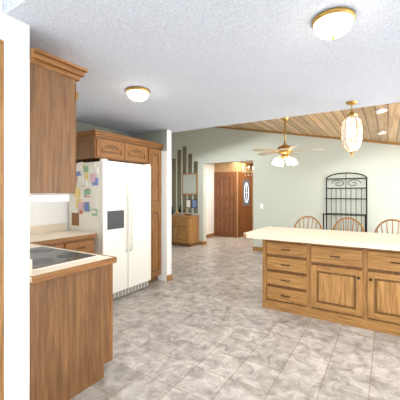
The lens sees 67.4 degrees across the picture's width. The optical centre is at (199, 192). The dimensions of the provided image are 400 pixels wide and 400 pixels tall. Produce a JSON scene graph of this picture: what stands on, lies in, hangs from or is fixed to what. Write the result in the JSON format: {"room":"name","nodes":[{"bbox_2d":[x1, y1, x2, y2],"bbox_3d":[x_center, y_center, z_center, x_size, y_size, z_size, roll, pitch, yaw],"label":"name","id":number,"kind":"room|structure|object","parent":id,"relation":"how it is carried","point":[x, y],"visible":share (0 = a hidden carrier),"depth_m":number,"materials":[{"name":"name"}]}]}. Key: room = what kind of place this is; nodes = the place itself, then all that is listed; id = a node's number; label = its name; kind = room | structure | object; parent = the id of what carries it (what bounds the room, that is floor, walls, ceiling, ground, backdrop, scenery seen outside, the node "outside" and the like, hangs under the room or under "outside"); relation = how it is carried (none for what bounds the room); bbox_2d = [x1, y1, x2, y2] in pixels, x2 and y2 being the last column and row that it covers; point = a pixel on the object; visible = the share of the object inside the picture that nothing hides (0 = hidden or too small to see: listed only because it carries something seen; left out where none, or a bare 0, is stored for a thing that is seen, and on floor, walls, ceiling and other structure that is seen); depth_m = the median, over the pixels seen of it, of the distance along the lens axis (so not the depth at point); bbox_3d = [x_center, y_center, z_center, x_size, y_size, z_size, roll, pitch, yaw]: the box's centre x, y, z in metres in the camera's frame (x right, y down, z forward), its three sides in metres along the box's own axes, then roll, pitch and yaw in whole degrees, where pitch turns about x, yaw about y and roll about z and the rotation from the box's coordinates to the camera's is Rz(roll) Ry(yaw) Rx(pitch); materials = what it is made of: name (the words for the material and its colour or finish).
{"room":"kitchen","nodes":[
{"label":"kitchen","id":0,"kind":"room"},
{"bbox_2d":[0,0,170,399],"bbox_3d":[-0.419,-0.105,1.358,5.650,3.050,0.140,0,0,32],"label":"wall","id":1,"kind":"structure","parent":0,"point":[15,38],"depth_m":1.57,"materials":[{"name":"white paint"}]},
{"bbox_2d":[0,39,3,399],"bbox_3d":[-1.461,0.275,1.188,0.022,2.290,1.266,0,0,32],"label":"door frame","id":2,"kind":"structure","parent":1,"relation":"attached to","point":[1,41],"depth_m":1.70,"materials":[{"name":"brown wood"}]},
{"bbox_2d":[30,210,35,219],"bbox_3d":[-2.079,0.270,3.740,0.008,0.120,0.080,0,0,32],"label":"electrical outlet","id":3,"kind":"object","parent":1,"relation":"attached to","point":[32,214],"visible":1,"depth_m":3.73,"materials":[{"name":"white plastic"}]},
{"bbox_2d":[30,48,87,192],"bbox_3d":[-1.309,-0.439,2.231,0.976,0.882,0.385,0,0,32],"label":"upper cabinet","id":4,"kind":"object","parent":1,"relation":"attached to","point":[53,96],"visible":0.75,"depth_m":1.96,"materials":[{"name":"brown wood"}]},
{"bbox_2d":[30,194,68,201],"bbox_3d":[-1.353,0.032,2.213,0.840,0.052,0.305,0,0,32],"label":"range hood","id":5,"kind":"object","parent":4,"relation":"attached to","point":[47,197],"visible":0.5,"depth_m":1.98,"materials":[{"name":"white metal"}]},
{"bbox_2d":[76,137,127,161],"bbox_3d":[-1.434,-0.577,4.162,0.647,0.265,0.552,0,0,32],"label":"upper cabinet","id":6,"kind":"object","parent":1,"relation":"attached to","point":[91,148],"depth_m":3.92,"materials":[{"name":"brown wood"}]},
{"bbox_2d":[124,141,147,164],"bbox_3d":[-1.210,-0.577,4.521,0.647,0.265,0.546,0,0,32],"label":"upper cabinet","id":7,"kind":"object","parent":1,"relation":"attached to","point":[137,154],"depth_m":4.39,"materials":[{"name":"brown wood"}]},
{"bbox_2d":[2,0,399,163],"bbox_3d":[0.503,-1.325,4.579,7.500,0.610,11.900,0,0,32],"label":"ceiling","id":8,"kind":"structure","parent":0,"point":[194,64],"depth_m":2.24,"materials":[{"name":"white paint"}]},
{"bbox_2d":[126,86,149,101],"bbox_3d":[-0.615,-0.959,2.978,0.236,0.122,0.236,0,0,32],"label":"ceiling light","id":9,"kind":"object","parent":8,"relation":"attached to","point":[137,93],"visible":1,"depth_m":2.90,"materials":[{"name":"white glass"}]},
{"bbox_2d":[243,166,252,175],"bbox_3d":[1.430,-0.765,8.893,0.378,0.510,0.334,0,0,32],"label":"chandelier","id":10,"kind":"object","parent":8,"relation":"hanging from","point":[248,169],"visible":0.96,"depth_m":8.87,"materials":[{"name":"gold metal"}]},
{"bbox_2d":[311,7,355,39],"bbox_3d":[0.778,-0.959,1.754,0.236,0.122,0.236,0,0,32],"label":"ceiling light","id":11,"kind":"object","parent":8,"relation":"attached to","point":[332,23],"visible":1,"depth_m":1.69,"materials":[{"name":"white glass"}]},
{"bbox_2d":[340,100,362,155],"bbox_3d":[1.704,-0.730,3.369,0.232,0.640,0.202,0,0,32],"label":"pendant lamp","id":12,"kind":"object","parent":8,"relation":"hanging from","point":[346,133],"visible":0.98,"depth_m":3.32,"materials":[{"name":"white glass"}]},
{"bbox_2d":[206,164,206,234],"bbox_3d":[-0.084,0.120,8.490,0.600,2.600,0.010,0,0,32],"label":"wall","id":13,"kind":"structure","parent":0,"point":[206,164],"depth_m":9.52,"materials":[{"name":"white paint"}]},
{"bbox_2d":[207,163,214,234],"bbox_3d":[0.046,0.120,9.405,0.150,2.600,1.700,0,0,32],"label":"wall","id":14,"kind":"structure","parent":0,"point":[211,168],"depth_m":9.74,"materials":[{"name":"white paint"}]},
{"bbox_2d":[215,162,231,236],"bbox_3d":[0.800,0.120,9.847,0.660,2.600,0.150,0,0,32],"label":"wall","id":15,"kind":"structure","parent":0,"point":[219,167],"depth_m":9.78,"materials":[{"name":"beige paint"}]},
{"bbox_2d":[214,172,236,237],"bbox_3d":[0.806,0.370,9.707,0.810,2.100,0.066,0,0,32],"label":"closet doors","id":16,"kind":"structure","parent":15,"relation":"in","point":[225,204],"depth_m":9.70,"materials":[{"name":"brown wood"}]},
{"bbox_2d":[70,236,399,399],"bbox_3d":[0.530,1.480,4.622,7.800,0.120,12.000,0,0,32],"label":"floor","id":17,"kind":"structure","parent":0,"point":[203,324],"depth_m":2.77,"materials":[{"name":"tile"}]},
{"bbox_2d":[30,231,116,399],"bbox_3d":[-1.645,0.915,2.620,1.923,1.010,0.690,0,0,32],"label":"base cabinet","id":18,"kind":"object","parent":17,"relation":"on","point":[71,313],"depth_m":2.10,"materials":[{"name":"brown wood"}]},
{"bbox_2d":[30,223,96,238],"bbox_3d":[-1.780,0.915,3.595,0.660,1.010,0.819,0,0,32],"label":"countertop","id":19,"kind":"structure","parent":18,"relation":"on","point":[55,229],"depth_m":3.86,"materials":[{"name":"beige laminate"}]},
{"bbox_2d":[69,159,150,299],"bbox_3d":[-1.249,0.493,4.306,0.758,1.853,0.924,0,0,32],"label":"fridge","id":20,"kind":"object","parent":17,"relation":"on","point":[110,203],"visible":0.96,"depth_m":4.02,"materials":[{"name":"white metal"}]},
{"bbox_2d":[148,145,160,282],"bbox_3d":[-0.978,0.355,4.891,0.647,2.129,0.328,0,0,32],"label":"tall cabinet","id":21,"kind":"object","parent":17,"relation":"on","point":[154,155],"depth_m":4.73,"materials":[{"name":"brown wood"}]},
{"bbox_2d":[171,214,198,246],"bbox_3d":[-0.559,1.018,8.277,0.950,0.805,0.514,0,0,32],"label":"vanity cabinet","id":22,"kind":"object","parent":17,"relation":"on","point":[184,230],"visible":0.79,"depth_m":8.03,"materials":[{"name":"brown wood"}]},
{"bbox_2d":[171,206,190,215],"bbox_3d":[-0.550,0.494,8.357,0.670,0.240,0.129,0,0,32],"label":"decor","id":23,"kind":"object","parent":22,"relation":"on","point":[177,212],"visible":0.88,"depth_m":8.40,"materials":[{"name":"metal"}]},
{"bbox_2d":[198,126,399,250],"bbox_3d":[2.009,-0.356,6.989,7.200,3.552,0.016,0,0,32],"label":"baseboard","id":24,"kind":"structure","parent":17,"relation":"on","point":[339,138],"depth_m":7.03,"materials":[{"name":"brown wood"}]},
{"bbox_2d":[293,216,322,229],"bbox_3d":[1.584,0.890,4.535,0.504,1.064,0.494,0,0,32],"label":"chair","id":25,"kind":"object","parent":17,"relation":"on","point":[303,217],"visible":0.23,"depth_m":4.71,"materials":[{"name":"brown wood"}]},
{"bbox_2d":[243,226,399,335],"bbox_3d":[2.088,0.963,3.323,3.100,0.915,0.950,0,0,32],"label":"kitchen island","id":26,"kind":"object","parent":17,"relation":"on","point":[350,278],"visible":1,"depth_m":3.30,"materials":[{"name":"brown wood"}]},
{"bbox_2d":[323,172,366,231],"bbox_3d":[2.967,0.494,6.145,0.792,1.851,0.395,0,0,32],"label":"rack","id":27,"kind":"object","parent":17,"relation":"on","point":[331,213],"visible":0.65,"depth_m":6.22,"materials":[{"name":"metal"}]},
{"bbox_2d":[332,217,364,231],"bbox_3d":[2.067,0.890,4.233,0.504,1.064,0.494,0,0,32],"label":"chair","id":28,"kind":"object","parent":17,"relation":"on","point":[348,218],"visible":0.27,"depth_m":4.41,"materials":[{"name":"brown wood"}]},
{"bbox_2d":[374,219,399,233],"bbox_3d":[2.534,0.890,3.941,0.504,1.064,0.494,0,0,32],"label":"chair","id":29,"kind":"object","parent":17,"relation":"on","point":[381,223],"visible":0.23,"depth_m":4.16,"materials":[{"name":"brown wood"}]},
{"bbox_2d":[232,162,251,237],"bbox_3d":[1.441,0.120,10.090,0.150,2.600,1.240,0,0,32],"label":"wall","id":30,"kind":"structure","parent":0,"point":[236,166],"depth_m":9.61,"materials":[{"name":"beige paint"}]},
{"bbox_2d":[238,171,251,236],"bbox_3d":[1.550,0.365,10.015,0.099,2.110,1.070,0,0,32],"label":"front door","id":31,"kind":"structure","parent":30,"relation":"in","point":[244,203],"depth_m":9.88,"materials":[{"name":"brown wood"}]},
{"bbox_2d":[252,164,252,230],"bbox_3d":[2.548,0.120,10.229,1.880,2.600,0.150,0,0,32],"label":"wall","id":32,"kind":"structure","parent":0,"point":[252,164],"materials":[{"name":"paint"}]},
{"bbox_2d":[171,127,399,246],"bbox_3d":[0.416,-0.530,4.439,7.500,3.900,0.130,0,0,32],"label":"wall","id":33,"kind":"structure","parent":0,"point":[287,196],"depth_m":3.80,"materials":[{"name":"paint"}]},
{"bbox_2d":[172,158,175,211],"bbox_3d":[-0.758,-0.220,8.722,0.130,1.560,0.007,0,0,32],"label":"strip","id":34,"kind":"object","parent":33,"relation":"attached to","point":[173,160],"depth_m":8.71,"materials":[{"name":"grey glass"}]},
{"bbox_2d":[177,150,180,212],"bbox_3d":[-0.599,-0.340,8.623,0.130,1.800,0.007,0,0,32],"label":"strip","id":35,"kind":"object","parent":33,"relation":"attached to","point":[178,151],"depth_m":8.61,"materials":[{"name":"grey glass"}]},
{"bbox_2d":[182,146,197,212],"bbox_3d":[-0.286,-0.380,8.412,0.520,1.880,0.033,0,0,32],"label":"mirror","id":36,"kind":"object","parent":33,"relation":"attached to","point":[189,183],"depth_m":8.41,"materials":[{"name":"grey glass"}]},
{"bbox_2d":[222,102,399,142],"bbox_3d":[1.272,-1.485,5.809,7.500,1.650,3.100,0,0,32],"label":"ceiling","id":37,"kind":"structure","parent":0,"point":[330,123],"depth_m":5.09,"materials":[{"name":"brown wood"}]},
{"bbox_2d":[252,117,323,166],"bbox_3d":[1.479,-0.899,5.138,1.173,0.875,1.145,0,0,32],"label":"ceiling fan","id":38,"kind":"object","parent":37,"relation":"hanging from","point":[284,150],"visible":0.94,"depth_m":5.06,"materials":[{"name":"gold metal"}]},
{"bbox_2d":[375,108,387,113],"bbox_3d":[2.228,-1.010,3.678,0.140,0.059,0.140,0,0,32],"label":"recessed light","id":39,"kind":"object","parent":37,"relation":"attached to","point":[380,110],"visible":0.88,"depth_m":3.65,"materials":[{"name":"white glass"}]}
]}

